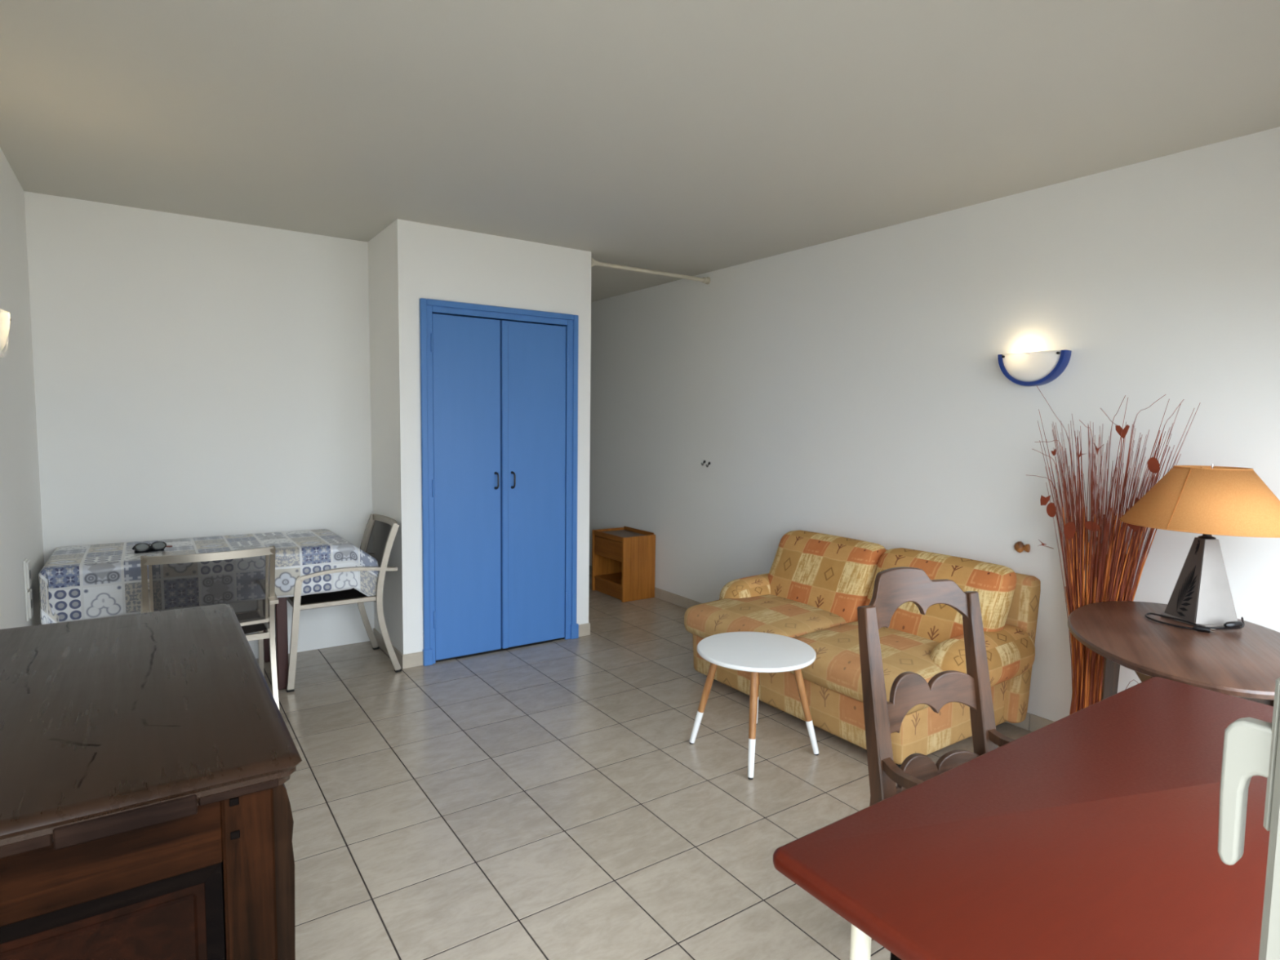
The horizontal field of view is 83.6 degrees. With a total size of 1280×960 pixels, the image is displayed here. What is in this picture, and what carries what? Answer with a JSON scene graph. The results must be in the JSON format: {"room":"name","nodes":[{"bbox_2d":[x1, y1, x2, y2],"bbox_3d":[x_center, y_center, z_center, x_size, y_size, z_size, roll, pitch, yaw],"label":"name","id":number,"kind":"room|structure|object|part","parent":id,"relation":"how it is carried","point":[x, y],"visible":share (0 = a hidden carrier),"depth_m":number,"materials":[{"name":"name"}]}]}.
{"room":"living room","nodes":[
{"label":"living room","id":0,"kind":"room"},
{"bbox_2d":[0,147,44,629],"bbox_3d":[-1.810,0.012,1.708,0.120,2.583,5.025,-2,6,-34],"label":"wall","id":1,"kind":"structure","parent":0,"point":[20,511],"depth_m":3.15,"materials":[{"name":"white paint"}]},
{"bbox_2d":[0,308,10,357],"bbox_3d":[-2.221,-0.500,2.460,0.087,0.158,0.316,-2,6,-34],"label":"wall lamp","id":2,"kind":"object","parent":1,"relation":"attached to","point":[5,319],"visible":1,"depth_m":2.45,"materials":[{"name":"white glass"}]},
{"bbox_2d":[22,557,33,621],"bbox_3d":[-2.668,0.474,3.108,0.017,0.277,0.222,-2,6,-34],"label":"wall socket","id":3,"kind":"object","parent":1,"relation":"attached to","point":[26,564],"visible":1,"depth_m":3.10,"materials":[{"name":"white plastic"}]},
{"bbox_3d":[-2.710,0.419,3.173,0.008,0.120,0.076,-2,6,-34],"label":"plate","id":4,"kind":"part","parent":3,"relation":"part of","materials":[{"name":"white plastic"}]},
{"bbox_3d":[-2.712,0.551,3.184,0.008,0.120,0.076,-2,6,-34],"label":"plate","id":5,"kind":"part","parent":3,"relation":"part of","materials":[{"name":"white plastic"}]},
{"bbox_2d":[23,191,374,658],"bbox_3d":[-2.457,-0.200,4.231,1.685,2.583,0.120,-2,6,-34],"label":"wall","id":6,"kind":"structure","parent":0,"point":[195,377],"depth_m":4.08,"materials":[{"name":"white paint"}]},
{"bbox_2d":[368,218,591,654],"bbox_3d":[-2.151,-0.366,6.344,1.262,2.583,4.565,-2,6,-34],"label":"wall","id":7,"kind":"structure","parent":0,"point":[409,262],"depth_m":4.29,"materials":[{"name":"white paint"}]},
{"bbox_2d":[373,628,402,667],"bbox_3d":[-1.579,1.046,4.474,0.010,0.084,0.640,-2,6,-34],"label":"baseboard","id":8,"kind":"structure","parent":7,"relation":"attached to","point":[378,636],"depth_m":4.54,"materials":[{"name":"tile"}]},
{"bbox_2d":[401,651,422,669],"bbox_3d":[-1.346,1.068,4.240,0.126,0.084,0.010,-2,6,-34],"label":"baseboard","id":9,"kind":"structure","parent":7,"relation":"attached to","point":[412,660],"depth_m":4.23,"materials":[{"name":"tile"}]},
{"bbox_2d":[419,297,578,666],"bbox_3d":[-0.860,0.013,4.506,1.056,2.158,0.111,-2,6,-34],"label":"door","id":10,"kind":"structure","parent":7,"relation":"in","point":[499,385],"depth_m":4.46,"materials":[{"name":"blue wood"}]},
{"bbox_3d":[-0.888,0.005,4.441,0.019,0.110,0.038,-2,6,-34],"label":"handle","id":11,"kind":"part","parent":10,"relation":"part of","materials":[{"name":"black metal"}]},
{"bbox_3d":[-0.797,0.001,4.503,0.019,0.110,0.038,-2,6,-34],"label":"handle","id":12,"kind":"part","parent":10,"relation":"part of","materials":[{"name":"black metal"}]},
{"bbox_2d":[578,622,590,636],"bbox_3d":[-0.383,1.027,4.902,0.097,0.084,0.010,-2,6,-34],"label":"baseboard","id":13,"kind":"structure","parent":7,"relation":"attached to","point":[584,628],"depth_m":4.90,"materials":[{"name":"tile"}]},
{"bbox_2d":[0,0,1279,302],"bbox_3d":[-1.227,-1.564,4.356,4.188,0.150,8.940,-2,6,-34],"label":"ceiling","id":14,"kind":"structure","parent":0,"point":[684,137],"depth_m":2.54,"materials":[{"name":"paint"}]},
{"bbox_2d":[256,573,1032,959],"bbox_3d":[-1.263,1.145,4.574,4.188,0.120,8.940,-2,6,-34],"label":"floor","id":15,"kind":"structure","parent":0,"point":[554,800],"depth_m":2.74,"materials":[{"name":"tile"}]},
{"bbox_2d":[0,604,302,959],"bbox_3d":[-1.096,0.865,1.406,0.635,0.950,1.107,-2,6,-34],"label":"dresser","id":16,"kind":"object","parent":15,"relation":"on","point":[147,759],"visible":1,"depth_m":1.08,"materials":[{"name":"brown wood"}]},
{"bbox_3d":[-0.834,0.868,0.973,0.432,0.520,0.015,-2,6,-34],"label":"panel","id":17,"kind":"part","parent":16,"relation":"part of","materials":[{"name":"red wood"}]},
{"bbox_3d":[-0.847,0.523,0.929,0.525,0.115,0.030,-2,6,-34],"label":"rail","id":18,"kind":"part","parent":16,"relation":"part of","materials":[{"name":"brown wood"}]},
{"bbox_3d":[-0.833,0.868,0.972,0.473,0.580,0.025,-2,6,-34],"label":"panel moulding","id":19,"kind":"part","parent":16,"relation":"part of","materials":[{"name":"brown wood"}]},
{"bbox_3d":[-1.007,0.883,1.754,0.026,0.570,0.448,-2,6,-34],"label":"door","id":20,"kind":"part","parent":16,"relation":"part of","materials":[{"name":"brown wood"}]},
{"bbox_2d":[140,546,279,709],"bbox_3d":[-2.061,0.729,3.428,0.528,0.870,0.631,-2,6,-34],"label":"chair","id":21,"kind":"object","parent":15,"relation":"on","point":[244,580],"visible":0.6,"depth_m":3.21,"materials":[{"name":"beige metal"}]},
{"bbox_3d":[-2.136,0.751,3.106,0.022,0.864,0.132,-2,6,-34],"label":"leg","id":22,"kind":"part","parent":21,"relation":"part of","materials":[{"name":"beige metal"}]},
{"bbox_3d":[-2.251,0.556,3.261,0.038,0.046,0.515,-2,6,-34],"label":"armrest","id":23,"kind":"part","parent":21,"relation":"part of","materials":[{"name":"beige metal"}]},
{"bbox_3d":[-1.892,0.335,3.158,0.495,0.034,0.055,-2,6,-34],"label":"rail","id":24,"kind":"part","parent":21,"relation":"part of","materials":[{"name":"beige metal"}]},
{"bbox_3d":[-1.954,0.670,3.269,0.492,0.024,0.032,-2,6,-34],"label":"rail","id":25,"kind":"part","parent":21,"relation":"part of","materials":[{"name":"beige metal"}]},
{"bbox_3d":[-1.963,0.747,3.286,0.490,0.028,0.018,-2,6,-34],"label":"rail","id":26,"kind":"part","parent":21,"relation":"part of","materials":[{"name":"beige metal"}]},
{"bbox_3d":[-2.011,0.819,3.793,0.022,0.613,0.098,-2,6,-34],"label":"leg","id":27,"kind":"part","parent":21,"relation":"part of","materials":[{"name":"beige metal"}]},
{"bbox_3d":[-1.891,0.706,3.593,0.018,0.028,0.438,-2,6,-34],"label":"seat rail","id":28,"kind":"part","parent":21,"relation":"part of","materials":[{"name":"beige metal"}]},
{"bbox_3d":[-1.848,0.539,3.539,0.038,0.046,0.515,-2,6,-34],"label":"armrest","id":29,"kind":"part","parent":21,"relation":"part of","materials":[{"name":"beige metal"}]},
{"bbox_3d":[-1.733,0.734,3.384,0.022,0.864,0.132,-2,6,-34],"label":"leg","id":30,"kind":"part","parent":21,"relation":"part of","materials":[{"name":"beige metal"}]},
{"bbox_2d":[262,597,288,689],"bbox_3d":[-2.342,0.739,3.907,1.325,0.766,0.640,-2,6,-34],"label":"dining table","id":31,"kind":"object","parent":15,"relation":"on","point":[281,608],"visible":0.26,"depth_m":3.85,"materials":[{"name":"brown wood"}]},
{"bbox_2d":[38,528,378,624],"bbox_3d":[-2.271,0.589,3.917,1.499,0.473,0.682,-2,6,-34],"label":"tablecloth","id":32,"kind":"object","parent":31,"relation":"on","point":[93,581],"visible":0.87,"depth_m":3.73,"materials":[{"name":"printed fabric"}]},
{"bbox_2d":[132,541,172,552],"bbox_3d":[-2.506,0.345,3.683,0.070,0.056,0.179,5,6,43],"label":"sunglasses","id":33,"kind":"object","parent":32,"relation":"on","point":[157,545],"visible":0.99,"depth_m":3.66,"materials":[{"name":"black plastic"}]},
{"bbox_3d":[-2.236,0.724,4.296,0.054,0.738,0.054,-2,6,-34],"label":"leg","id":34,"kind":"part","parent":31,"relation":"part of","materials":[{"name":"brown wood"}]},
{"bbox_3d":[-1.936,0.763,3.861,0.054,0.738,0.054,-2,6,-34],"label":"leg","id":35,"kind":"part","parent":31,"relation":"part of","materials":[{"name":"brown wood"}]},
{"bbox_2d":[275,513,401,692],"bbox_3d":[-1.766,0.673,4.178,0.631,0.870,0.528,-2,6,-34],"label":"armchair","id":36,"kind":"object","parent":15,"relation":"on","point":[380,531],"visible":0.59,"depth_m":4.07,"materials":[{"name":"beige metal"}]},
{"bbox_3d":[-1.970,0.677,4.037,0.018,0.028,0.490,-2,6,-34],"label":"rail","id":37,"kind":"part","parent":36,"relation":"part of","materials":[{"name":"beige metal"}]},
{"bbox_3d":[-1.847,0.818,3.836,0.098,0.613,0.022,-2,6,-34],"label":"leg","id":38,"kind":"part","parent":36,"relation":"part of","materials":[{"name":"beige metal"}]},
{"bbox_3d":[-1.667,0.679,3.961,0.438,0.028,0.018,-2,6,-34],"label":"seat rail","id":39,"kind":"part","parent":36,"relation":"part of","materials":[{"name":"beige metal"}]},
{"bbox_3d":[-1.612,0.507,3.971,0.515,0.046,0.038,-2,6,-34],"label":"armrest","id":40,"kind":"part","parent":36,"relation":"part of","materials":[{"name":"beige metal"}]},
{"bbox_3d":[-1.722,0.644,4.504,0.132,0.864,0.022,-2,6,-34],"label":"leg","id":41,"kind":"part","parent":36,"relation":"part of","materials":[{"name":"beige metal"}]},
{"bbox_3d":[-1.523,0.247,4.308,0.055,0.034,0.495,-2,6,-34],"label":"rail","id":42,"kind":"part","parent":36,"relation":"part of","materials":[{"name":"beige metal"}]},
{"bbox_3d":[-1.444,0.680,4.102,0.132,0.864,0.022,-2,6,-34],"label":"leg","id":43,"kind":"part","parent":36,"relation":"part of","materials":[{"name":"beige metal"}]},
{"bbox_2d":[591,526,655,602],"bbox_3d":[-0.145,0.703,6.105,0.321,0.545,0.500,-2,6,-34],"label":"nightstand","id":44,"kind":"object","parent":15,"relation":"on","point":[624,558],"visible":1,"depth_m":5.96,"materials":[{"name":"brown wood"}]},
{"bbox_3d":[-0.266,0.470,6.001,0.016,0.042,0.450,-2,6,-34],"label":"rail","id":45,"kind":"part","parent":44,"relation":"part of","materials":[{"name":"brown wood"}]},
{"bbox_3d":[-0.280,0.692,6.301,0.321,0.532,0.025,-2,6,-34],"label":"panel","id":46,"kind":"part","parent":44,"relation":"part of","materials":[{"name":"brown wood"}]},
{"bbox_2d":[594,572,622,586],"bbox_3d":[-0.147,0.851,6.117,0.305,0.017,0.450,-2,6,-34],"label":"shelf","id":47,"kind":"object","parent":44,"relation":"attached to","point":[610,579],"depth_m":6.15,"materials":[{"name":"brown wood"}]},
{"bbox_3d":[-0.261,0.576,6.014,0.020,0.159,0.444,-2,6,-34],"label":"drawer","id":48,"kind":"part","parent":44,"relation":"part of","materials":[{"name":"brown wood"}]},
{"bbox_3d":[-0.010,0.727,5.911,0.321,0.532,0.025,-2,6,-34],"label":"panel","id":49,"kind":"part","parent":44,"relation":"part of","materials":[{"name":"brown wood"}]},
{"bbox_3d":[-0.016,0.692,6.193,0.008,0.535,0.450,-2,6,-34],"label":"panel","id":50,"kind":"part","parent":44,"relation":"part of","materials":[{"name":"brown wood"}]},
{"bbox_2d":[689,631,818,779],"bbox_3d":[0.514,0.985,3.217,0.524,0.466,0.524,-2,6,-34],"label":"coffee table","id":51,"kind":"object","parent":15,"relation":"on","point":[755,653],"visible":1,"depth_m":3.16,"materials":[{"name":"white paint"}]},
{"bbox_3d":[0.316,0.912,3.247,0.105,0.298,0.035,1,5,8],"label":"leg","id":52,"kind":"part","parent":51,"relation":"part of","materials":[{"name":"brown wood"}]},
{"bbox_3d":[0.477,0.933,3.014,0.035,0.298,0.105,2,5,13],"label":"leg","id":53,"kind":"part","parent":51,"relation":"part of","materials":[{"name":"brown wood"}]},
{"bbox_3d":[0.554,0.902,3.410,0.035,0.298,0.105,2,5,13],"label":"leg","id":54,"kind":"part","parent":51,"relation":"part of","materials":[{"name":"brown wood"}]},
{"bbox_3d":[0.715,0.923,3.177,0.105,0.298,0.035,1,5,8],"label":"leg","id":55,"kind":"part","parent":51,"relation":"part of","materials":[{"name":"brown wood"}]},
{"bbox_2d":[684,529,1040,768],"bbox_3d":[1.062,0.771,3.770,1.014,0.816,1.660,-2,6,-34],"label":"sofa","id":56,"kind":"object","parent":15,"relation":"on","point":[813,589],"visible":0.67,"depth_m":3.41,"materials":[{"name":"fabric"}]},
{"bbox_3d":[0.763,0.708,4.417,0.650,0.250,0.250,-2,6,-34],"label":"arm","id":57,"kind":"part","parent":56,"relation":"part of","materials":[{"name":"fabric"}]},
{"bbox_2d":[684,594,847,638],"bbox_3d":[0.736,0.802,4.004,0.740,0.214,0.748,-2,6,-34],"label":"seat cushion","id":58,"kind":"object","parent":56,"relation":"on","point":[790,615],"depth_m":3.88,"materials":[{"name":"fabric"}]},
{"bbox_2d":[768,529,886,622],"bbox_3d":[1.050,0.557,4.157,0.347,0.452,0.720,-2,6,-34],"label":"cushion","id":59,"kind":"object","parent":56,"relation":"on","point":[832,575],"depth_m":4.03,"materials":[{"name":"fabric"}]},
{"bbox_2d":[787,621,942,715],"bbox_3d":[1.158,0.857,3.393,0.740,0.214,0.738,-2,6,-34],"label":"seat cushion","id":60,"kind":"object","parent":56,"relation":"on","point":[835,673],"depth_m":3.24,"materials":[{"name":"fabric"}]},
{"bbox_2d":[864,547,1017,642],"bbox_3d":[1.460,0.610,3.565,0.347,0.452,0.705,-2,6,-34],"label":"cushion","id":61,"kind":"object","parent":56,"relation":"on","point":[996,585],"depth_m":3.41,"materials":[{"name":"fabric"}]},
{"bbox_3d":[1.414,0.754,4.006,0.167,0.700,1.530,-2,6,-34],"label":"frame","id":62,"kind":"part","parent":56,"relation":"part of","materials":[{"name":"fabric"}]},
{"bbox_3d":[1.563,0.812,3.261,0.650,0.250,0.250,-2,6,-34],"label":"arm","id":63,"kind":"part","parent":56,"relation":"part of","materials":[{"name":"fabric"}]},
{"bbox_2d":[857,566,1014,940],"bbox_3d":[0.915,0.799,1.980,0.527,1.045,0.504,-2,5,-27],"label":"wooden chair","id":64,"kind":"object","parent":15,"relation":"on","point":[894,587],"visible":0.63,"depth_m":2.11,"materials":[{"name":"brown wood"}]},
{"bbox_3d":[0.656,0.836,2.016,0.056,0.959,0.136,-2,5,-27],"label":"post","id":65,"kind":"part","parent":64,"relation":"part of","materials":[{"name":"brown wood"}]},
{"bbox_3d":[0.719,0.784,1.846,0.034,0.058,0.292,-1,5,-20],"label":"armrest","id":66,"kind":"part","parent":64,"relation":"part of","materials":[{"name":"brown wood"}]},
{"bbox_3d":[1.038,0.826,2.212,0.056,0.959,0.136,-2,5,-27],"label":"post","id":67,"kind":"part","parent":64,"relation":"part of","materials":[{"name":"brown wood"}]},
{"bbox_3d":[1.137,0.773,2.060,0.034,0.058,0.292,-2,6,-34],"label":"armrest","id":68,"kind":"part","parent":64,"relation":"part of","materials":[{"name":"brown wood"}]},
{"bbox_2d":[773,676,1273,959],"bbox_3d":[0.981,0.981,1.393,1.506,0.775,0.560,-2,6,-34],"label":"table","id":69,"kind":"object","parent":15,"relation":"on","point":[1091,833],"visible":1,"depth_m":1.17,"materials":[{"name":"wood"}]},
{"bbox_3d":[0.383,0.998,1.206,0.094,0.757,0.033,-2,6,-34],"label":"leg","id":70,"kind":"part","parent":69,"relation":"part of","materials":[{"name":"white metal"}]},
{"bbox_2d":[1029,386,1200,715],"bbox_3d":[1.954,0.422,3.049,0.221,1.651,0.609,-2,5,-32],"label":"bundle","id":71,"kind":"object","parent":15,"relation":"on","point":[1105,581],"visible":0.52,"depth_m":3.01,"materials":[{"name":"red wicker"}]},
{"bbox_2d":[1067,600,1279,706],"bbox_3d":[1.823,0.910,2.420,0.684,0.776,1.056,3,5,25],"label":"table","id":72,"kind":"object","parent":15,"relation":"on","point":[1243,663],"visible":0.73,"depth_m":2.28,"materials":[{"name":"brown wood"}]},
{"bbox_3d":[1.856,0.890,2.830,0.055,0.751,0.074,3,5,25],"label":"leg","id":73,"kind":"part","parent":72,"relation":"part of","materials":[{"name":"brown wood"}]},
{"bbox_2d":[1119,464,1279,632],"bbox_3d":[2.026,0.228,2.560,0.528,0.568,0.528,-2,6,-34],"label":"table lamp","id":74,"kind":"object","parent":72,"relation":"on","point":[1207,501],"visible":1,"depth_m":2.47,"materials":[{"name":"orange fabric"}]},
{"bbox_3d":[1.963,0.497,2.521,0.290,0.032,0.159,3,5,27],"label":"power cord","id":75,"kind":"part","parent":74,"relation":"part of","materials":[{"name":"black plastic"}]},
{"bbox_3d":[2.029,0.060,2.546,0.524,0.207,0.524,-2,6,-34],"label":"lamp shade","id":76,"kind":"part","parent":74,"relation":"part of","materials":[{"name":"fabric"}]},
{"bbox_2d":[1223,621,1243,628],"bbox_3d":[2.039,0.497,2.458,0.064,0.024,0.022,0,5,-7],"label":"switch","id":77,"kind":"object","parent":74,"relation":"attached to","point":[1227,624],"depth_m":2.45,"materials":[{"name":"black plastic"}]},
{"bbox_2d":[589,126,1279,721],"bbox_3d":[0.430,-0.273,5.617,0.120,2.583,8.940,-2,6,-34],"label":"wall","id":78,"kind":"structure","parent":0,"point":[855,387],"depth_m":3.67,"materials":[{"name":"white paint"}]},
{"bbox_2d":[591,257,710,284],"bbox_3d":[0.092,-1.460,5.029,1.019,0.062,0.060,-2,6,-35],"label":"curtain rod","id":79,"kind":"object","parent":78,"relation":"attached to","point":[594,263],"visible":1,"depth_m":5.00,"materials":[{"name":"beige paint"}]},
{"bbox_2d":[589,564,1053,731],"bbox_3d":[0.320,0.969,5.737,0.010,0.084,8.560,-2,6,-34],"label":"baseboard","id":80,"kind":"structure","parent":78,"relation":"attached to","point":[1032,722],"depth_m":5.59,"materials":[{"name":"tile"}]},
{"bbox_2d":[1013,541,1030,552],"bbox_3d":[1.845,0.325,3.460,0.032,0.057,0.072,-2,6,-34],"label":"fish ornament","id":81,"kind":"object","parent":78,"relation":"attached to","point":[1019,546],"visible":1,"depth_m":3.45,"materials":[{"name":"brown wood"}]},
{"bbox_2d":[997,350,1071,386],"bbox_3d":[1.841,-0.519,3.364,0.087,0.158,0.316,-2,6,-34],"label":"wall lamp","id":82,"kind":"object","parent":78,"relation":"attached to","point":[1037,368],"visible":1,"depth_m":3.33,"materials":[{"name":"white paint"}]},
{"bbox_3d":[1.216,0.117,0.905,3.948,2.583,0.260,-2,6,-34],"label":"wall window","id":83,"kind":"structure","parent":0,"visible":0},
{"bbox_2d":[1217,677,1279,959],"bbox_3d":[1.087,0.369,0.950,3.600,2.070,0.142,-2,6,-34],"label":"window","id":84,"kind":"structure","parent":83,"relation":"attached to","point":[1251,746],"depth_m":0.60,"materials":[{"name":"white plastic"}]},
{"bbox_3d":[0.525,0.271,0.617,0.020,0.131,0.036,-2,6,-34],"label":"handle","id":85,"kind":"part","parent":84,"relation":"part of","materials":[{"name":"white plastic"}]},
{"bbox_3d":[1.004,0.390,0.886,1.130,1.995,0.080,-2,6,-34],"label":"sash","id":86,"kind":"part","parent":84,"relation":"part of","materials":[{"name":"white plastic"}]},
{"bbox_3d":[0.537,0.228,0.602,0.030,0.132,0.006,-2,6,-34],"label":"handle plate","id":87,"kind":"part","parent":84,"relation":"part of","materials":[{"name":"white plastic"}]}
]}

